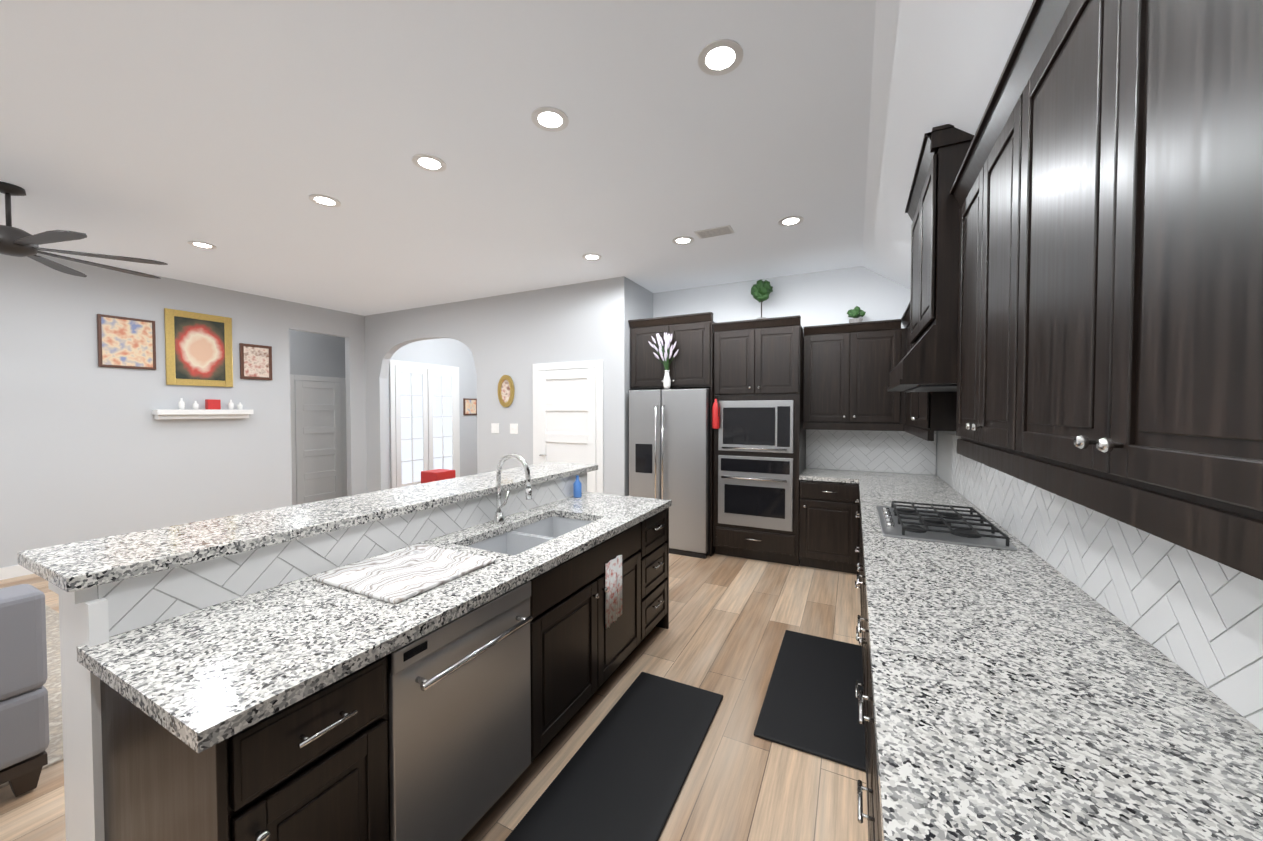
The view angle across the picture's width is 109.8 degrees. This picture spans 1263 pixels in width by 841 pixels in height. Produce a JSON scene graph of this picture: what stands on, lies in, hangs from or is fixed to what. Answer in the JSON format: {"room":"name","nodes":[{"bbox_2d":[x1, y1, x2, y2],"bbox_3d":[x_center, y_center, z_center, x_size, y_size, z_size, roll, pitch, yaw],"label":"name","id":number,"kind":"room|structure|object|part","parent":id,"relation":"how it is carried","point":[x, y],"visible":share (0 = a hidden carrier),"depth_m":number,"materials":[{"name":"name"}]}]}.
{"room":"kitchen","nodes":[
{"label":"kitchen","id":0,"kind":"room"},
{"bbox_2d":[0,253,366,567],"bbox_3d":[-6.263,-0.047,3.179,0.120,3.050,8.800,1,1,27],"label":"wall","id":1,"kind":"structure","parent":0,"point":[90,449],"depth_m":4.76,"materials":[{"name":"grey paint"}]},
{"bbox_2d":[0,565,33,579],"bbox_3d":[-6.372,1.431,2.842,0.013,0.110,7.440,1,1,27],"label":"baseboard","id":2,"kind":"structure","parent":1,"relation":"attached to","point":[14,571],"depth_m":4.11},
{"bbox_2d":[97,314,155,369],"bbox_3d":[-5.383,-0.828,4.745,0.030,0.540,0.420,1,1,27],"label":"picture frame","id":3,"kind":"object","parent":1,"relation":"attached to","point":[126,342],"visible":1,"depth_m":4.73,"materials":[{"name":"multicoloured paper"}]},
{"bbox_2d":[164,308,232,386],"bbox_3d":[-5.119,-0.840,5.272,0.030,0.860,0.600,1,1,27],"label":"picture frame","id":4,"kind":"object","parent":1,"relation":"attached to","point":[198,349],"visible":1,"depth_m":5.24,"materials":[{"name":"gold metal"}]},
{"bbox_2d":[152,398,253,418],"bbox_3d":[-5.054,-0.141,5.272,0.160,0.241,0.870,1,1,27],"label":"wall shelf","id":5,"kind":"object","parent":1,"relation":"attached to","point":[180,413],"visible":1,"depth_m":5.23,"materials":[{"name":"white wood"}]},
{"bbox_2d":[239,343,271,379],"bbox_3d":[-4.872,-0.757,5.766,0.030,0.450,0.340,1,1,27],"label":"picture frame","id":6,"kind":"object","parent":1,"relation":"attached to","point":[255,362],"visible":1,"depth_m":5.75,"materials":[{"name":"paper"}]},
{"bbox_2d":[289,330,344,382],"bbox_3d":[-5.579,-0.140,7.197,0.100,3.050,3.200,1,1,27],"label":"wall","id":7,"kind":"structure","parent":0,"point":[313,354],"depth_m":7.52,"materials":[{"name":"grey paint"}]},
{"bbox_2d":[290,374,346,504],"bbox_3d":[-5.322,0.312,7.571,0.030,2.130,0.900,1,1,27],"label":"hall door","id":8,"kind":"structure","parent":7,"relation":"in","point":[318,443],"depth_m":7.55,"materials":[{"name":"white wood"}]},
{"bbox_2d":[387,338,476,488],"bbox_3d":[-3.742,-0.180,8.966,0.100,3.050,3.570,1,1,27],"label":"wall","id":9,"kind":"structure","parent":0,"point":[448,352],"depth_m":9.21,"materials":[{"name":"grey paint"}]},
{"bbox_2d":[389,360,459,488],"bbox_3d":[-3.900,0.136,8.499,0.040,2.440,1.520,1,1,27],"label":"window","id":10,"kind":"structure","parent":9,"relation":"in","point":[397,368],"depth_m":8.38,"materials":[{"name":"white glass"}]},
{"bbox_3d":[-3.905,0.131,8.501,0.004,2.010,1.140,1,1,27],"label":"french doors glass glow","id":11,"kind":"part","parent":10,"relation":"part of","materials":[{"name":"white glass"}]},
{"bbox_2d":[463,398,476,414],"bbox_3d":[-3.428,-0.291,9.444,0.027,0.350,0.350,1,1,27],"label":"picture frame","id":12,"kind":"object","parent":9,"relation":"attached to","point":[469,406],"visible":0.89,"depth_m":9.41,"materials":[{"name":"paper"}]},
{"bbox_2d":[0,553,867,840],"bbox_3d":[-2.787,1.497,4.549,11.200,0.100,14.300,1,1,27],"label":"floor","id":13,"kind":"structure","parent":0,"point":[732,619],"depth_m":2.15,"materials":[{"name":"brown wood"}]},
{"bbox_2d":[0,604,63,788],"bbox_3d":[-4.355,1.511,1.531,2.900,0.010,3.300,1,1,27],"label":"area rug","id":14,"kind":"object","parent":13,"relation":"on","point":[52,686],"depth_m":2.45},
{"bbox_2d":[0,584,49,796],"bbox_3d":[-3.262,1.110,1.114,0.940,0.809,2.050,1,1,27],"label":"sofa","id":15,"kind":"object","parent":14,"relation":"on","point":[24,727],"visible":0.98,"depth_m":1.76,"materials":[{"name":"grey fabric"}]},
{"bbox_2d":[81,506,669,840],"bbox_3d":[-0.581,1.065,2.177,0.761,0.873,2.502,1,1,27],"label":"kitchen island","id":16,"kind":"object","parent":13,"relation":"on","point":[417,741],"depth_m":1.32,"materials":[{"name":"brown wood"}]},
{"bbox_2d":[73,490,671,753],"bbox_3d":[-0.605,0.606,2.170,0.715,0.040,2.540,1,1,27],"label":"island countertop","id":17,"kind":"structure","parent":16,"relation":"on","point":[203,674],"depth_m":1.26,"materials":[{"name":"white stone"}]},
{"bbox_2d":[311,544,495,603],"bbox_3d":[-0.884,0.587,1.762,0.480,0.015,0.460,1,1,27],"label":"cutting board","id":18,"kind":"object","parent":17,"relation":"on","point":[399,575],"visible":1,"depth_m":1.70,"materials":[{"name":"stone"}]},
{"bbox_2d":[493,454,531,523],"bbox_3d":[-0.649,0.380,2.481,0.263,0.398,0.110,1,1,27],"label":"faucet","id":19,"kind":"object","parent":17,"relation":"on","point":[499,518],"depth_m":2.49,"materials":[{"name":"silver metal"}]},
{"bbox_2d":[467,516,592,555],"bbox_3d":[-0.508,0.722,2.393,0.410,0.200,0.820,1,1,27],"label":"sink","id":20,"kind":"object","parent":17,"relation":"in","point":[517,539],"depth_m":2.46,"materials":[{"name":"silver metal"}]},
{"bbox_2d":[573,475,581,497],"bbox_3d":[-0.395,0.480,3.248,0.060,0.160,0.058,1,1,27],"label":"soap bottle","id":21,"kind":"object","parent":17,"relation":"on","point":[577,488],"visible":1,"depth_m":3.23,"materials":[{"name":"blue plastic"}]},
{"bbox_2d":[388,580,530,840],"bbox_3d":[-0.550,1.029,1.537,0.028,0.755,0.600,1,1,27],"label":"dishwasher","id":22,"kind":"object","parent":16,"relation":"in","point":[456,745],"depth_m":1.47,"materials":[{"name":"silver metal"}]},
{"bbox_2d":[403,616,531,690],"bbox_3d":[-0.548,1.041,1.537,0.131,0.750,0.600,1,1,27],"label":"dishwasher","id":23,"kind":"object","parent":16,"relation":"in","point":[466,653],"depth_m":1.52,"materials":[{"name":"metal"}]},
{"bbox_2d":[605,555,621,628],"bbox_3d":[-0.097,0.923,2.409,0.018,0.345,0.170,1,1,27],"label":"towel","id":24,"kind":"object","parent":16,"relation":"hanging from","point":[613,564],"depth_m":2.40,"materials":[{"name":"white fabric"}]},
{"bbox_2d":[421,469,455,483],"bbox_3d":[-3.365,1.123,7.739,0.400,0.500,0.400,1,1,27],"label":"toy box","id":25,"kind":"object","parent":13,"relation":"on","point":[434,475],"visible":0.25,"depth_m":7.58,"materials":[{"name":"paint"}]},
{"bbox_2d":[505,672,722,840],"bbox_3d":[-0.068,1.502,1.815,0.490,0.016,1.550,1,1,27],"label":"kitchen mat","id":26,"kind":"object","parent":13,"relation":"on","point":[622,775],"visible":0.96,"depth_m":1.89,"materials":[{"name":"black rubber"}]},
{"bbox_2d":[629,388,709,558],"bbox_3d":[0.523,0.544,5.100,0.905,1.780,0.809,1,1,27],"label":"fridge","id":27,"kind":"object","parent":13,"relation":"on","point":[669,444],"visible":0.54,"depth_m":4.74,"materials":[{"name":"grey metal"}]},
{"bbox_2d":[648,332,677,388],"bbox_3d":[0.348,-0.648,4.828,0.354,0.614,0.078,1,1,27],"label":"vase","id":28,"kind":"object","parent":27,"relation":"on","point":[667,379],"visible":1,"depth_m":4.79,"materials":[{"name":"white ceramic"}]},
{"bbox_2d":[628,312,714,556],"bbox_3d":[0.556,0.147,5.170,0.963,2.570,0.733,1,1,27],"label":"tall cabinet","id":29,"kind":"object","parent":13,"relation":"on","point":[691,366],"visible":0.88,"depth_m":4.80,"materials":[{"name":"brown wood"}]},
{"bbox_2d":[713,315,805,565],"bbox_3d":[1.378,0.211,4.767,0.855,2.460,0.719,1,1,27],"label":"tall cabinet","id":30,"kind":"object","parent":13,"relation":"on","point":[759,449],"visible":1,"depth_m":4.49,"materials":[{"name":"brown wood"}]},
{"bbox_2d":[712,395,719,428],"bbox_3d":[0.879,-0.089,4.622,0.080,0.347,0.078,1,1,27],"label":"fire extinguisher","id":31,"kind":"object","parent":30,"relation":"hanging from","point":[715,415],"visible":0.98,"depth_m":4.59,"materials":[{"name":"red paint"}]},
{"bbox_3d":[1.244,0.413,4.504,0.685,1.110,0.004,1,1,27],"label":"glass","id":32,"kind":"part","parent":30,"relation":"part of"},
{"bbox_2d":[751,279,772,318],"bbox_3d":[1.419,-1.276,4.845,0.225,0.506,0.224,1,1,27],"label":"topiary plant","id":33,"kind":"object","parent":30,"relation":"on","point":[761,290],"visible":0.98,"depth_m":4.78,"materials":[{"name":"green plant"}]},
{"bbox_2d":[754,630,865,771],"bbox_3d":[1.071,1.486,2.492,0.540,0.016,1.120,1,1,27],"label":"kitchen mat","id":34,"kind":"object","parent":13,"relation":"on","point":[810,705],"visible":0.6,"depth_m":2.34,"materials":[{"name":"black rubber"}]},
{"bbox_2d":[799,477,858,580],"bbox_3d":[2.026,1.011,4.505,0.545,0.873,0.640,1,1,27],"label":"base cabinet","id":35,"kind":"object","parent":13,"relation":"on","point":[829,510],"depth_m":4.23,"materials":[{"name":"brown wood"}]},
{"bbox_2d":[799,469,858,480],"bbox_3d":[2.010,0.553,4.499,0.518,0.040,0.647,1,1,27],"label":"countertop","id":36,"kind":"structure","parent":35,"relation":"on","point":[811,474],"depth_m":4.40,"materials":[{"name":"grey stone"}]},
{"bbox_2d":[859,469,1262,840],"bbox_3d":[1.283,0.617,1.704,0.687,0.040,6.297,1,1,27],"label":"countertop","id":37,"kind":"structure","parent":35,"relation":"on","point":[1009,702],"depth_m":0.95,"materials":[{"name":"white stone"}]},
{"bbox_2d":[876,501,1017,550],"bbox_3d":[1.675,0.552,2.458,0.530,0.055,0.760,1,1,27],"label":"cooktop","id":38,"kind":"object","parent":37,"relation":"in","point":[955,528],"depth_m":2.30,"materials":[{"name":"silver metal"}]},
{"bbox_2d":[859,585,862,723],"bbox_3d":[1.469,1.067,2.074,0.677,0.873,0.159,1,1,27],"label":"base cabinet","id":39,"kind":"object","parent":13,"relation":"on","point":[861,586],"depth_m":1.77,"materials":[{"name":"brown wood"}]},
{"bbox_2d":[859,541,862,584],"bbox_3d":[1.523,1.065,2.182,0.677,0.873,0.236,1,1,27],"label":"base cabinet","id":40,"kind":"object","parent":13,"relation":"on","point":[860,542],"depth_m":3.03,"materials":[{"name":"brown wood"}]},
{"bbox_2d":[859,521,862,540],"bbox_3d":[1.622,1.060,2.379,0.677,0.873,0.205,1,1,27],"label":"base cabinet","id":41,"kind":"object","parent":13,"relation":"on","point":[860,522],"depth_m":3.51,"materials":[{"name":"brown wood"}]},
{"bbox_2d":[863,593,866,692],"bbox_3d":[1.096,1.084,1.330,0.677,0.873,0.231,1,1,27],"label":"base cabinet","id":42,"kind":"object","parent":13,"relation":"on","point":[864,594],"depth_m":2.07,"materials":[{"name":"brown wood"}]},
{"bbox_2d":[863,657,870,840],"bbox_3d":[1.041,1.087,1.220,0.677,0.873,0.159,1,1,27],"label":"base cabinet","id":43,"kind":"object","parent":13,"relation":"on","point":[866,696],"depth_m":1.55,"materials":[{"name":"brown wood"}]},
{"bbox_2d":[871,713,874,724],"bbox_3d":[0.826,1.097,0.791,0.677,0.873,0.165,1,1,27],"label":"base cabinet","id":44,"kind":"object","parent":13,"relation":"on","point":[872,714],"depth_m":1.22,"materials":[{"name":"brown wood"}]},
{"bbox_2d":[871,725,878,840],"bbox_3d":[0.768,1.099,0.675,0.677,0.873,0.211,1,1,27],"label":"base cabinet","id":45,"kind":"object","parent":13,"relation":"on","point":[874,784],"depth_m":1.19,"materials":[{"name":"brown wood"}]},
{"bbox_2d":[0,0,875,315],"bbox_3d":[-3.247,-1.658,4.707,10.170,0.100,14.300,1,1,27],"label":"ceiling","id":46,"kind":"structure","parent":0,"point":[236,132],"depth_m":2.47,"materials":[{"name":"paint"}]},
{"bbox_2d":[0,182,167,278],"bbox_3d":[-4.170,-1.340,2.973,1.509,0.454,1.509,1,1,27],"label":"ceiling fan","id":47,"kind":"object","parent":46,"relation":"hanging from","point":[16,242],"visible":1,"depth_m":2.97,"materials":[{"name":"brown metal"}]},
{"bbox_2d":[188,241,216,248],"bbox_3d":[-3.887,-1.603,4.022,0.190,0.036,0.190,1,1,27],"label":"recessed light","id":48,"kind":"object","parent":46,"relation":"in","point":[204,245],"visible":0.94,"depth_m":4.02,"materials":[{"name":"white"}]},
{"bbox_2d":[309,194,340,206],"bbox_3d":[-2.189,-1.584,3.171,0.190,0.036,0.190,1,1,27],"label":"recessed light","id":49,"kind":"object","parent":46,"relation":"in","point":[324,200],"visible":0.92,"depth_m":3.17,"materials":[{"name":"white"}]},
{"bbox_2d":[412,154,445,171],"bbox_3d":[-1.223,-1.573,2.687,0.190,0.036,0.190,1,1,27],"label":"recessed light","id":50,"kind":"object","parent":46,"relation":"in","point":[428,162],"visible":0.98,"depth_m":2.68,"materials":[{"name":"white"}]},
{"bbox_2d":[531,106,568,131],"bbox_3d":[-0.418,-1.563,2.284,0.190,0.036,0.190,1,1,27],"label":"recessed light","id":51,"kind":"object","parent":46,"relation":"in","point":[550,119],"visible":0.98,"depth_m":2.28,"materials":[{"name":"white"}]},
{"bbox_2d":[582,253,601,260],"bbox_3d":[-0.385,-1.611,4.336,0.190,0.036,0.190,1,1,27],"label":"recessed light","id":52,"kind":"object","parent":46,"relation":"in","point":[592,257],"visible":0.96,"depth_m":4.34,"materials":[{"name":"white"}]},
{"bbox_2d":[672,236,693,244],"bbox_3d":[0.455,-1.601,3.915,0.190,0.036,0.190,1,1,27],"label":"recessed light","id":53,"kind":"object","parent":46,"relation":"in","point":[683,240],"visible":0.98,"depth_m":3.91,"materials":[{"name":"white"}]},
{"bbox_2d":[694,225,734,238],"bbox_3d":[0.696,-1.580,3.728,0.300,0.009,0.160,1,1,27],"label":"ceiling vent","id":54,"kind":"object","parent":46,"relation":"in","point":[713,232],"visible":0.98,"depth_m":3.72,"materials":[{"name":"metal"}]},
{"bbox_2d":[698,39,742,75],"bbox_3d":[0.377,-1.554,1.886,0.190,0.036,0.190,1,1,27],"label":"recessed light","id":55,"kind":"object","parent":46,"relation":"in","point":[720,57],"visible":1,"depth_m":1.88,"materials":[{"name":"white"}]},
{"bbox_2d":[778,216,803,225],"bbox_3d":[1.260,-1.592,3.512,0.190,0.036,0.190,1,1,27],"label":"recessed light","id":56,"kind":"object","parent":46,"relation":"in","point":[791,221],"visible":0.94,"depth_m":3.51,"materials":[{"name":"white plastic"}]},
{"bbox_2d":[365,276,628,495],"bbox_3d":[-2.186,-0.115,6.124,4.770,3.050,0.120,1,1,27],"label":"wall","id":57,"kind":"structure","parent":0,"point":[515,337],"depth_m":5.68,"materials":[{"name":"grey paint"}]},
{"bbox_2d":[491,423,498,432],"bbox_3d":[-1.800,0.101,5.860,0.130,0.130,0.010,1,1,27],"label":"switch plate","id":58,"kind":"object","parent":57,"relation":"attached to","point":[494,427],"visible":1,"depth_m":5.86,"materials":[{"name":"white plastic"}]},
{"bbox_2d":[498,375,514,406],"bbox_3d":[-1.626,-0.381,5.751,0.260,0.420,0.030,1,1,27],"label":"picture frame","id":59,"kind":"object","parent":57,"relation":"attached to","point":[506,390],"visible":1,"depth_m":5.75,"materials":[{"name":"gold metal"}]},
{"bbox_2d":[510,424,517,433],"bbox_3d":[-1.514,0.105,5.717,0.130,0.130,0.010,1,1,27],"label":"switch plate","id":60,"kind":"object","parent":57,"relation":"attached to","point":[513,428],"visible":1,"depth_m":5.71,"materials":[{"name":"white plastic"}]},
{"bbox_2d":[533,360,602,492],"bbox_3d":[-0.781,0.363,5.344,1.010,2.130,0.030,1,1,27],"label":"door","id":61,"kind":"structure","parent":57,"relation":"in","point":[568,415],"depth_m":5.30,"materials":[{"name":"white wood"}]},
{"bbox_2d":[629,279,652,389],"bbox_3d":[0.072,-0.099,5.440,0.120,3.050,0.680,1,1,27],"label":"wall","id":62,"kind":"structure","parent":0,"point":[640,302],"depth_m":5.30,"materials":[{"name":"grey paint"}]},
{"bbox_2d":[653,266,936,474],"bbox_3d":[1.614,-0.142,5.113,3.170,3.150,0.120,1,1,27],"label":"wall","id":63,"kind":"structure","parent":0,"point":[828,297],"depth_m":4.87,"materials":[{"name":"grey paint"}]},
{"bbox_2d":[862,0,1032,289],"bbox_3d":[0.595,-1.307,0.216,0.730,0.595,9.700,1,1,27],"label":"wall","id":64,"kind":"structure","parent":0,"point":[936,63],"depth_m":1.85,"materials":[{"name":"paint"}]},
{"bbox_2d":[941,431,955,434],"bbox_3d":[0.935,-0.026,0.086,0.120,3.150,9.720,1,1,27],"label":"wall","id":65,"kind":"structure","parent":0,"point":[952,432],"depth_m":3.77,"materials":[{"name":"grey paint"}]},
{"bbox_2d":[803,302,956,440],"bbox_3d":[2.050,-0.414,3.786,1.202,1.045,1.845,1,1,27],"label":"upper cabinet","id":66,"kind":"object","parent":65,"relation":"attached to","point":[849,368],"visible":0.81,"depth_m":4.30,"materials":[{"name":"brown wood"}]},
{"bbox_2d":[847,306,865,322],"bbox_3d":[2.266,-1.053,4.479,0.175,0.197,0.162,1,1,27],"label":"plant","id":67,"kind":"object","parent":66,"relation":"on","point":[856,313],"visible":0.83,"depth_m":4.44,"materials":[{"name":"green plant"}]},
{"bbox_2d":[887,124,973,391],"bbox_3d":[1.722,-0.756,2.384,0.539,1.175,0.932,1,1,27],"label":"range hood","id":68,"kind":"object","parent":65,"relation":"attached to","point":[928,362],"visible":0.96,"depth_m":2.07,"materials":[{"name":"brown wood"}]},
{"bbox_2d":[954,80,1005,455],"bbox_3d":[1.425,-0.470,1.548,0.316,1.129,0.905,1,1,27],"label":"upper cabinet","id":69,"kind":"object","parent":65,"relation":"attached to","point":[980,193],"depth_m":1.62,"materials":[{"name":"brown wood"}]},
{"bbox_2d":[998,0,1262,543],"bbox_3d":[1.018,-0.451,0.736,0.316,1.129,1.180,1,1,27],"label":"upper cabinet","id":70,"kind":"object","parent":65,"relation":"attached to","point":[1106,190],"depth_m":0.74,"materials":[{"name":"brown wood"}]}
]}

